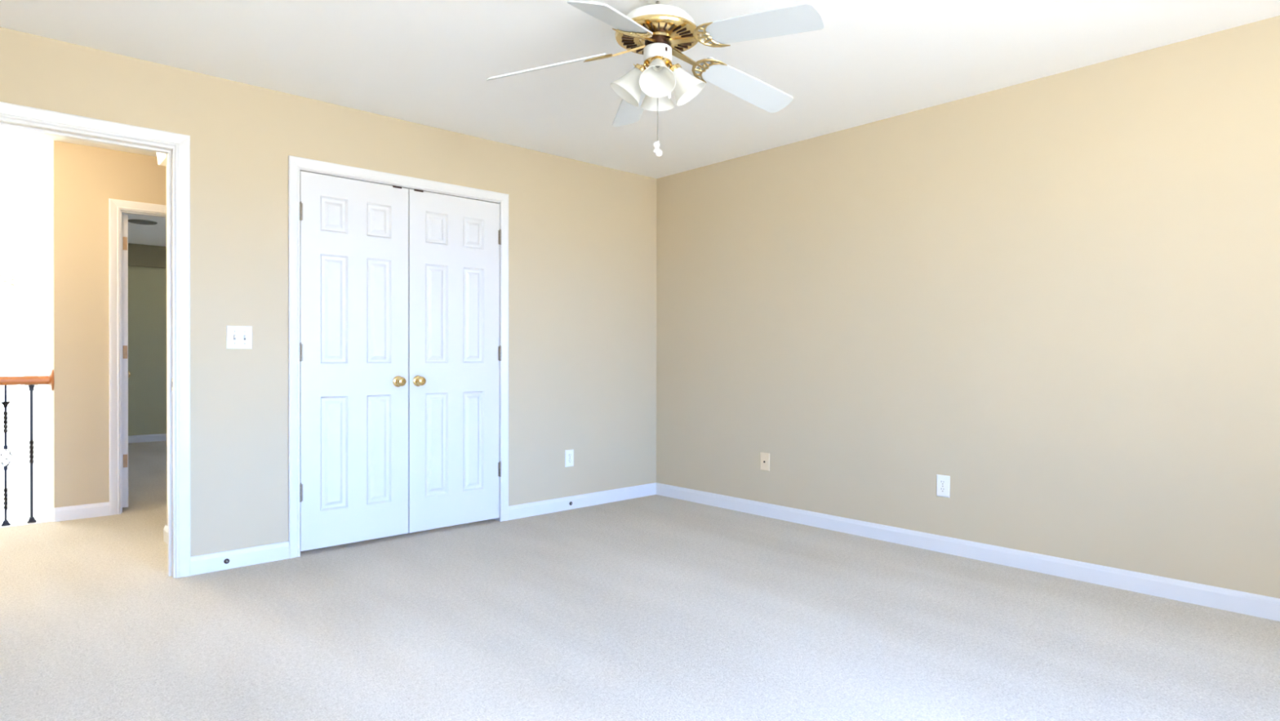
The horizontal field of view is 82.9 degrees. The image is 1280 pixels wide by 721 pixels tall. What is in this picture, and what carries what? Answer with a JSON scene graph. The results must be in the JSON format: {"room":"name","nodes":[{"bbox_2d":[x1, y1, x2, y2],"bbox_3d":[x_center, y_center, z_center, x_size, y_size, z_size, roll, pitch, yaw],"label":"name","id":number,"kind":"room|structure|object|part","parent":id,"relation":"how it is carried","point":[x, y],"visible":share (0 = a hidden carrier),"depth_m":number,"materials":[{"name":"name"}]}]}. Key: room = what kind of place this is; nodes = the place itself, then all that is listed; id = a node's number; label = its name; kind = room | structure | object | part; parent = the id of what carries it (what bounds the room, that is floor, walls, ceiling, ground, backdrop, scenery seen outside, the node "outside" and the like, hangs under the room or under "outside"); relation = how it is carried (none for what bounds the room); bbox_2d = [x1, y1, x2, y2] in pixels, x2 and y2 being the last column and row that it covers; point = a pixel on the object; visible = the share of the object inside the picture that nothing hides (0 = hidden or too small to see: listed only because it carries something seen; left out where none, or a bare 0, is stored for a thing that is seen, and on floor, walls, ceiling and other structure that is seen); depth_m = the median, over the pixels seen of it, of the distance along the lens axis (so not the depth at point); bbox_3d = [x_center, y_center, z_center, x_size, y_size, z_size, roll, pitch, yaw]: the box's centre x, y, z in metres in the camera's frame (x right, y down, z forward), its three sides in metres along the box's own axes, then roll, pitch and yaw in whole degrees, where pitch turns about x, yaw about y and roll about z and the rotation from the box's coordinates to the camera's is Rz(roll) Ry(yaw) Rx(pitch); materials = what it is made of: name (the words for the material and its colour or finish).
{"room":"empty bedroom","nodes":[
{"label":"empty bedroom","id":0,"kind":"room"},
{"bbox_2d":[31,137,42,519],"bbox_3d":[-6.229,0.153,4.770,3.710,7.450,0.120,0,0,-42],"label":"wall","id":1,"kind":"structure","parent":0,"point":[35,175],"depth_m":5.89,"materials":[{"name":"white paint"}]},
{"bbox_2d":[0,136,31,205],"bbox_3d":[-5.524,-1.813,5.416,1.490,1.120,0.080,0,0,-42],"label":"window frame","id":2,"kind":"structure","parent":1,"relation":"in","point":[28,138],"depth_m":5.88,"materials":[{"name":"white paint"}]},
{"bbox_2d":[21,137,53,519],"bbox_3d":[-5.338,0.148,6.463,0.110,7.450,4.820,0,0,-42],"label":"wall","id":3,"kind":"structure","parent":0,"point":[45,395],"depth_m":5.33,"materials":[{"name":"white paint"}]},
{"bbox_2d":[20,234,166,448],"bbox_3d":[-5.256,-0.211,9.880,4.840,2.440,0.120,0,0,-42],"label":"wall","id":4,"kind":"structure","parent":0,"point":[147,286],"depth_m":9.00,"materials":[{"name":"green paint"}]},
{"bbox_2d":[128,243,166,268],"bbox_3d":[-5.201,-1.296,9.810,4.610,0.270,0.050,0,0,-42],"label":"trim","id":5,"kind":"structure","parent":4,"relation":"attached to","point":[139,255],"depth_m":8.96,"materials":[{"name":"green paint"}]},
{"bbox_2d":[128,433,166,443],"bbox_3d":[-5.217,0.964,9.833,4.610,0.089,0.013,0,0,-42],"label":"baseboard","id":6,"kind":"structure","parent":4,"relation":"attached to","point":[161,437],"depth_m":9.00,"materials":[{"name":"white paint"}]},
{"bbox_2d":[52,140,166,519],"bbox_3d":[-2.049,-0.192,6.278,4.720,2.440,0.115,0,0,-42],"label":"wall","id":7,"kind":"structure","parent":0,"point":[85,177],"depth_m":4.75,"materials":[{"name":"beige paint"}]},
{"bbox_2d":[0,518,54,528],"bbox_3d":[-5.078,1.164,3.518,3.480,0.263,0.110,0,0,-42],"label":"trim","id":8,"kind":"structure","parent":7,"relation":"attached to","point":[20,523],"depth_m":4.60,"materials":[{"name":"white paint"}]},
{"bbox_2d":[0,368,53,526],"bbox_3d":[-5.062,0.547,3.536,3.430,0.976,0.140,0,0,-42],"label":"stair railing","id":9,"kind":"object","parent":8,"relation":"on","point":[48,380],"visible":1,"depth_m":4.57,"materials":[{"name":"brown wood"}]},
{"bbox_3d":[-5.067,0.129,3.529,3.415,0.058,0.060,0,0,-42],"label":"handrail","id":10,"kind":"part","parent":9,"relation":"part of","materials":[{"name":"brown wood"}]},
{"bbox_2d":[53,502,109,521],"bbox_3d":[-3.645,0.988,4.742,0.288,0.089,0.013,0,0,-42],"label":"baseboard","id":11,"kind":"structure","parent":7,"relation":"attached to","point":[95,509],"depth_m":4.73,"materials":[{"name":"white paint"}]},
{"bbox_2d":[121,213,130,507],"bbox_3d":[-3.770,0.002,5.318,0.099,2.020,0.764,0,0,-39],"label":"door","id":12,"kind":"structure","parent":7,"relation":"in","point":[126,373],"depth_m":5.00,"materials":[{"name":"white paint"}]},
{"bbox_2d":[108,198,166,515],"bbox_3d":[-3.222,-0.024,5.198,0.959,2.110,0.132,0,0,-42],"label":"door frame","id":13,"kind":"structure","parent":7,"relation":"attached to","point":[116,206],"depth_m":4.86,"materials":[{"name":"white paint"}]},
{"bbox_2d":[166,166,167,525],"bbox_3d":[-0.892,-0.186,5.337,4.280,2.440,0.735,0,0,-42],"label":"wall","id":14,"kind":"structure","parent":0,"point":[166,166],"depth_m":4.15,"materials":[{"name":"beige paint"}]},
{"bbox_2d":[156,152,167,166],"bbox_3d":[-2.616,-1.200,3.998,0.068,0.204,0.240,0,0,-42],"label":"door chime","id":15,"kind":"object","parent":14,"relation":"attached to","point":[162,157],"visible":0.22,"depth_m":4.01,"materials":[{"name":"white plastic"}]},
{"bbox_2d":[163,524,167,543],"bbox_3d":[-2.484,0.993,3.900,0.013,0.089,0.748,0,0,-42],"label":"baseboard","id":16,"kind":"structure","parent":14,"relation":"attached to","point":[165,530],"depth_m":4.13,"materials":[{"name":"white paint"}]},
{"bbox_2d":[0,26,656,556],"bbox_3d":[-1.610,-0.182,4.106,4.840,2.440,0.115,0,0,-42],"label":"wall","id":17,"kind":"structure","parent":0,"point":[582,235],"depth_m":3.90,"materials":[{"name":"beige paint"}]},
{"bbox_2d":[0,101,190,577],"bbox_3d":[-2.563,-0.021,3.237,0.934,2.123,0.148,0,0,-42],"label":"door frame","id":18,"kind":"structure","parent":17,"relation":"attached to","point":[176,146],"depth_m":3.47,"materials":[{"name":"white paint"}]},
{"bbox_2d":[223,558,229,563],"bbox_3d":[-2.054,0.999,3.606,0.025,0.025,0.010,0,0,-42],"label":"cable jack","id":19,"kind":"object","parent":17,"relation":"attached to","point":[227,560],"visible":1,"depth_m":3.60,"materials":[{"name":"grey metal"}]},
{"bbox_2d":[226,325,252,348],"bbox_3d":[-2.013,-0.116,3.648,0.116,0.116,0.019,0,0,-42],"label":"light switch","id":20,"kind":"object","parent":17,"relation":"attached to","point":[237,336],"visible":1,"depth_m":3.65,"materials":[{"name":"white plastic"}]},
{"bbox_2d":[190,541,288,575],"bbox_3d":[-2.011,0.995,3.660,0.447,0.089,0.013,0,0,-42],"label":"baseboard","id":21,"kind":"structure","parent":17,"relation":"attached to","point":[214,562],"depth_m":3.65,"materials":[{"name":"white paint"}]},
{"bbox_2d":[299,170,408,551],"bbox_3d":[-1.574,0.003,4.040,0.607,2.023,0.099,0,0,-42],"label":"door","id":22,"kind":"structure","parent":17,"relation":"in","point":[353,344],"depth_m":4.04,"materials":[{"name":"white paint"}]},
{"bbox_3d":[-1.385,0.122,4.190,0.065,0.065,0.064,0,0,-42],"label":"knob","id":23,"kind":"part","parent":22,"relation":"part of","materials":[{"name":"gold metal"}]},
{"bbox_2d":[288,155,508,558],"bbox_3d":[-1.388,-0.019,4.299,1.337,2.113,0.132,0,0,-42],"label":"door frame","id":24,"kind":"structure","parent":17,"relation":"attached to","point":[295,164],"depth_m":3.85,"materials":[{"name":"white paint"}]},
{"bbox_2d":[408,188,501,533],"bbox_3d":[-1.117,0.002,4.457,0.617,2.023,0.099,0,0,-42],"label":"door","id":25,"kind":"structure","parent":17,"relation":"in","point":[455,348],"depth_m":4.44,"materials":[{"name":"white paint"}]},
{"bbox_3d":[-1.294,0.121,4.272,0.065,0.065,0.064,0,0,-42],"label":"knob","id":26,"kind":"part","parent":25,"relation":"part of","materials":[{"name":"gold metal"}]},
{"bbox_2d":[564,448,573,466],"bbox_3d":[-0.490,0.680,5.050,0.074,0.118,0.008,0,0,-42],"label":"wall outlet","id":27,"kind":"object","parent":17,"relation":"attached to","point":[569,454],"visible":1,"depth_m":5.04,"materials":[{"name":"white plastic"}]},
{"bbox_2d":[508,482,656,519],"bbox_3d":[-0.364,0.991,5.163,1.338,0.089,0.013,0,0,-42],"label":"baseboard","id":28,"kind":"structure","parent":17,"relation":"attached to","point":[542,507],"depth_m":5.10,"materials":[{"name":"white paint"}]},
{"bbox_2d":[0,440,1279,720],"bbox_3d":[-2.574,1.161,4.186,8.320,0.250,12.160,0,0,-42],"label":"floor","id":29,"kind":"structure","parent":0,"point":[653,607],"depth_m":2.82,"materials":[{"name":"beige carpet"}]},
{"bbox_2d":[0,0,1279,246],"bbox_3d":[-2.570,-1.464,4.175,8.320,0.120,12.160,0,0,-42],"label":"ceiling","id":30,"kind":"structure","parent":0,"point":[429,63],"depth_m":3.28,"materials":[{"name":"white paint"}]},
{"bbox_2d":[128,219,157,224],"bbox_3d":[-5.094,-1.413,7.425,0.256,0.016,0.256,0,0,-42],"label":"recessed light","id":31,"kind":"object","parent":30,"relation":"in","point":[135,221],"visible":0.93,"depth_m":7.39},
{"bbox_2d":[131,221,153,224],"bbox_3d":[-5.094,-1.408,7.425,0.190,0.006,0.190,0,0,-42],"label":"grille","id":32,"kind":"object","parent":31,"relation":"attached to","point":[135,222],"depth_m":7.40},
{"bbox_2d":[485,0,824,156],"bbox_3d":[0.108,-1.086,2.758,1.248,0.615,1.240,0,0,-42],"label":"ceiling fan","id":33,"kind":"object","parent":30,"relation":"hanging from","point":[658,31],"visible":1,"depth_m":2.70,"materials":[{"name":"white wood"}]},
{"bbox_3d":[-0.356,-1.113,2.752,0.453,0.143,0.127,0,0,-3],"label":"blade","id":34,"kind":"part","parent":33,"relation":"part of","materials":[{"name":"white laminate"}]},
{"bbox_3d":[-0.088,-1.117,2.372,0.131,0.124,0.453,0,0,21],"label":"blade","id":35,"kind":"part","parent":33,"relation":"part of","materials":[{"name":"white laminate"}]},
{"bbox_3d":[-0.056,-1.049,2.772,0.129,0.144,0.128,0,0,-42],"label":"lamp shade","id":36,"kind":"part","parent":33,"relation":"part of","materials":[{"name":"white glass"}]},
{"bbox_3d":[-0.022,-1.143,3.189,0.130,0.106,0.458,0,0,-13],"label":"blade","id":37,"kind":"part","parent":33,"relation":"part of","materials":[{"name":"white laminate"}]},
{"bbox_3d":[0.067,-0.963,2.769,0.004,0.255,0.004,0,0,-42],"label":"pull chain","id":38,"kind":"part","parent":33,"relation":"part of","materials":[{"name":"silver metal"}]},
{"bbox_3d":[0.071,-1.049,2.892,0.128,0.144,0.129,0,0,-42],"label":"lamp shade","id":39,"kind":"part","parent":33,"relation":"part of","materials":[{"name":"white glass"}]},
{"bbox_3d":[0.064,-1.048,2.645,0.128,0.144,0.129,0,0,-42],"label":"lamp shade","id":40,"kind":"part","parent":33,"relation":"part of","materials":[{"name":"white glass"}]},
{"bbox_2d":[653,66,662,71],"bbox_3d":[0.066,-1.099,2.700,0.037,0.037,0.041,0,0,1],"label":"bulb socket","id":41,"kind":"object","parent":33,"relation":"attached to","point":[655,68],"depth_m":2.71,"materials":[{"name":"white plastic"}]},
{"bbox_3d":[0.191,-1.048,2.765,0.129,0.144,0.128,0,0,-42],"label":"lamp shade","id":42,"kind":"part","parent":33,"relation":"part of","materials":[{"name":"white glass"}]},
{"bbox_3d":[0.432,-1.132,2.994,0.456,0.111,0.131,0,0,-32],"label":"blade","id":43,"kind":"part","parent":33,"relation":"part of","materials":[{"name":"white laminate"}]},
{"bbox_3d":[0.408,-1.154,2.501,0.459,0.091,0.130,0,0,37],"label":"blade","id":44,"kind":"part","parent":33,"relation":"part of","materials":[{"name":"white laminate"}]},
{"bbox_2d":[656,15,1279,598],"bbox_3d":[1.965,-0.175,3.690,0.120,2.440,5.320,0,0,-42],"label":"wall","id":45,"kind":"structure","parent":0,"point":[1055,298],"depth_m":3.67,"materials":[{"name":"beige paint"}]},
{"bbox_2d":[760,452,769,471],"bbox_3d":[0.830,0.675,4.836,0.014,0.118,0.078,0,0,-42],"label":"cable wall plate","id":46,"kind":"object","parent":45,"relation":"attached to","point":[764,457],"visible":1,"depth_m":4.83,"materials":[{"name":"beige plastic"}]},
{"bbox_2d":[936,474,950,497],"bbox_3d":[1.648,0.683,3.944,0.008,0.118,0.074,0,0,-42],"label":"wall outlet","id":47,"kind":"object","parent":45,"relation":"attached to","point":[943,482],"visible":1,"depth_m":3.94,"materials":[{"name":"white plastic"}]},
{"bbox_2d":[939,480,946,484],"bbox_3d":[1.646,0.664,3.942,0.002,0.027,0.034,0,0,-42],"label":"receptacle","id":48,"kind":"object","parent":47,"relation":"attached to","point":[941,482],"depth_m":3.94,"materials":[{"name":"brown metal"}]},
{"bbox_2d":[939,487,946,492],"bbox_3d":[1.646,0.703,3.943,0.002,0.027,0.034,0,0,-42],"label":"receptacle","id":49,"kind":"object","parent":47,"relation":"attached to","point":[941,489],"depth_m":3.94,"materials":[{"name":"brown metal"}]},
{"bbox_2d":[656,482,1279,621],"bbox_3d":[1.873,1.001,3.694,0.013,0.089,5.200,0,0,-42],"label":"baseboard","id":50,"kind":"structure","parent":45,"relation":"attached to","point":[1223,598],"depth_m":3.66,"materials":[{"name":"white paint"}]},
{"label":"outside","id":51,"kind":"structure","parent":0,"visible":0},
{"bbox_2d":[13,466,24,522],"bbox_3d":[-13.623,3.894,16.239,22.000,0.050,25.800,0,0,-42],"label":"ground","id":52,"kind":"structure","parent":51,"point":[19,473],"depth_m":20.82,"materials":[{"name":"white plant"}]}
]}

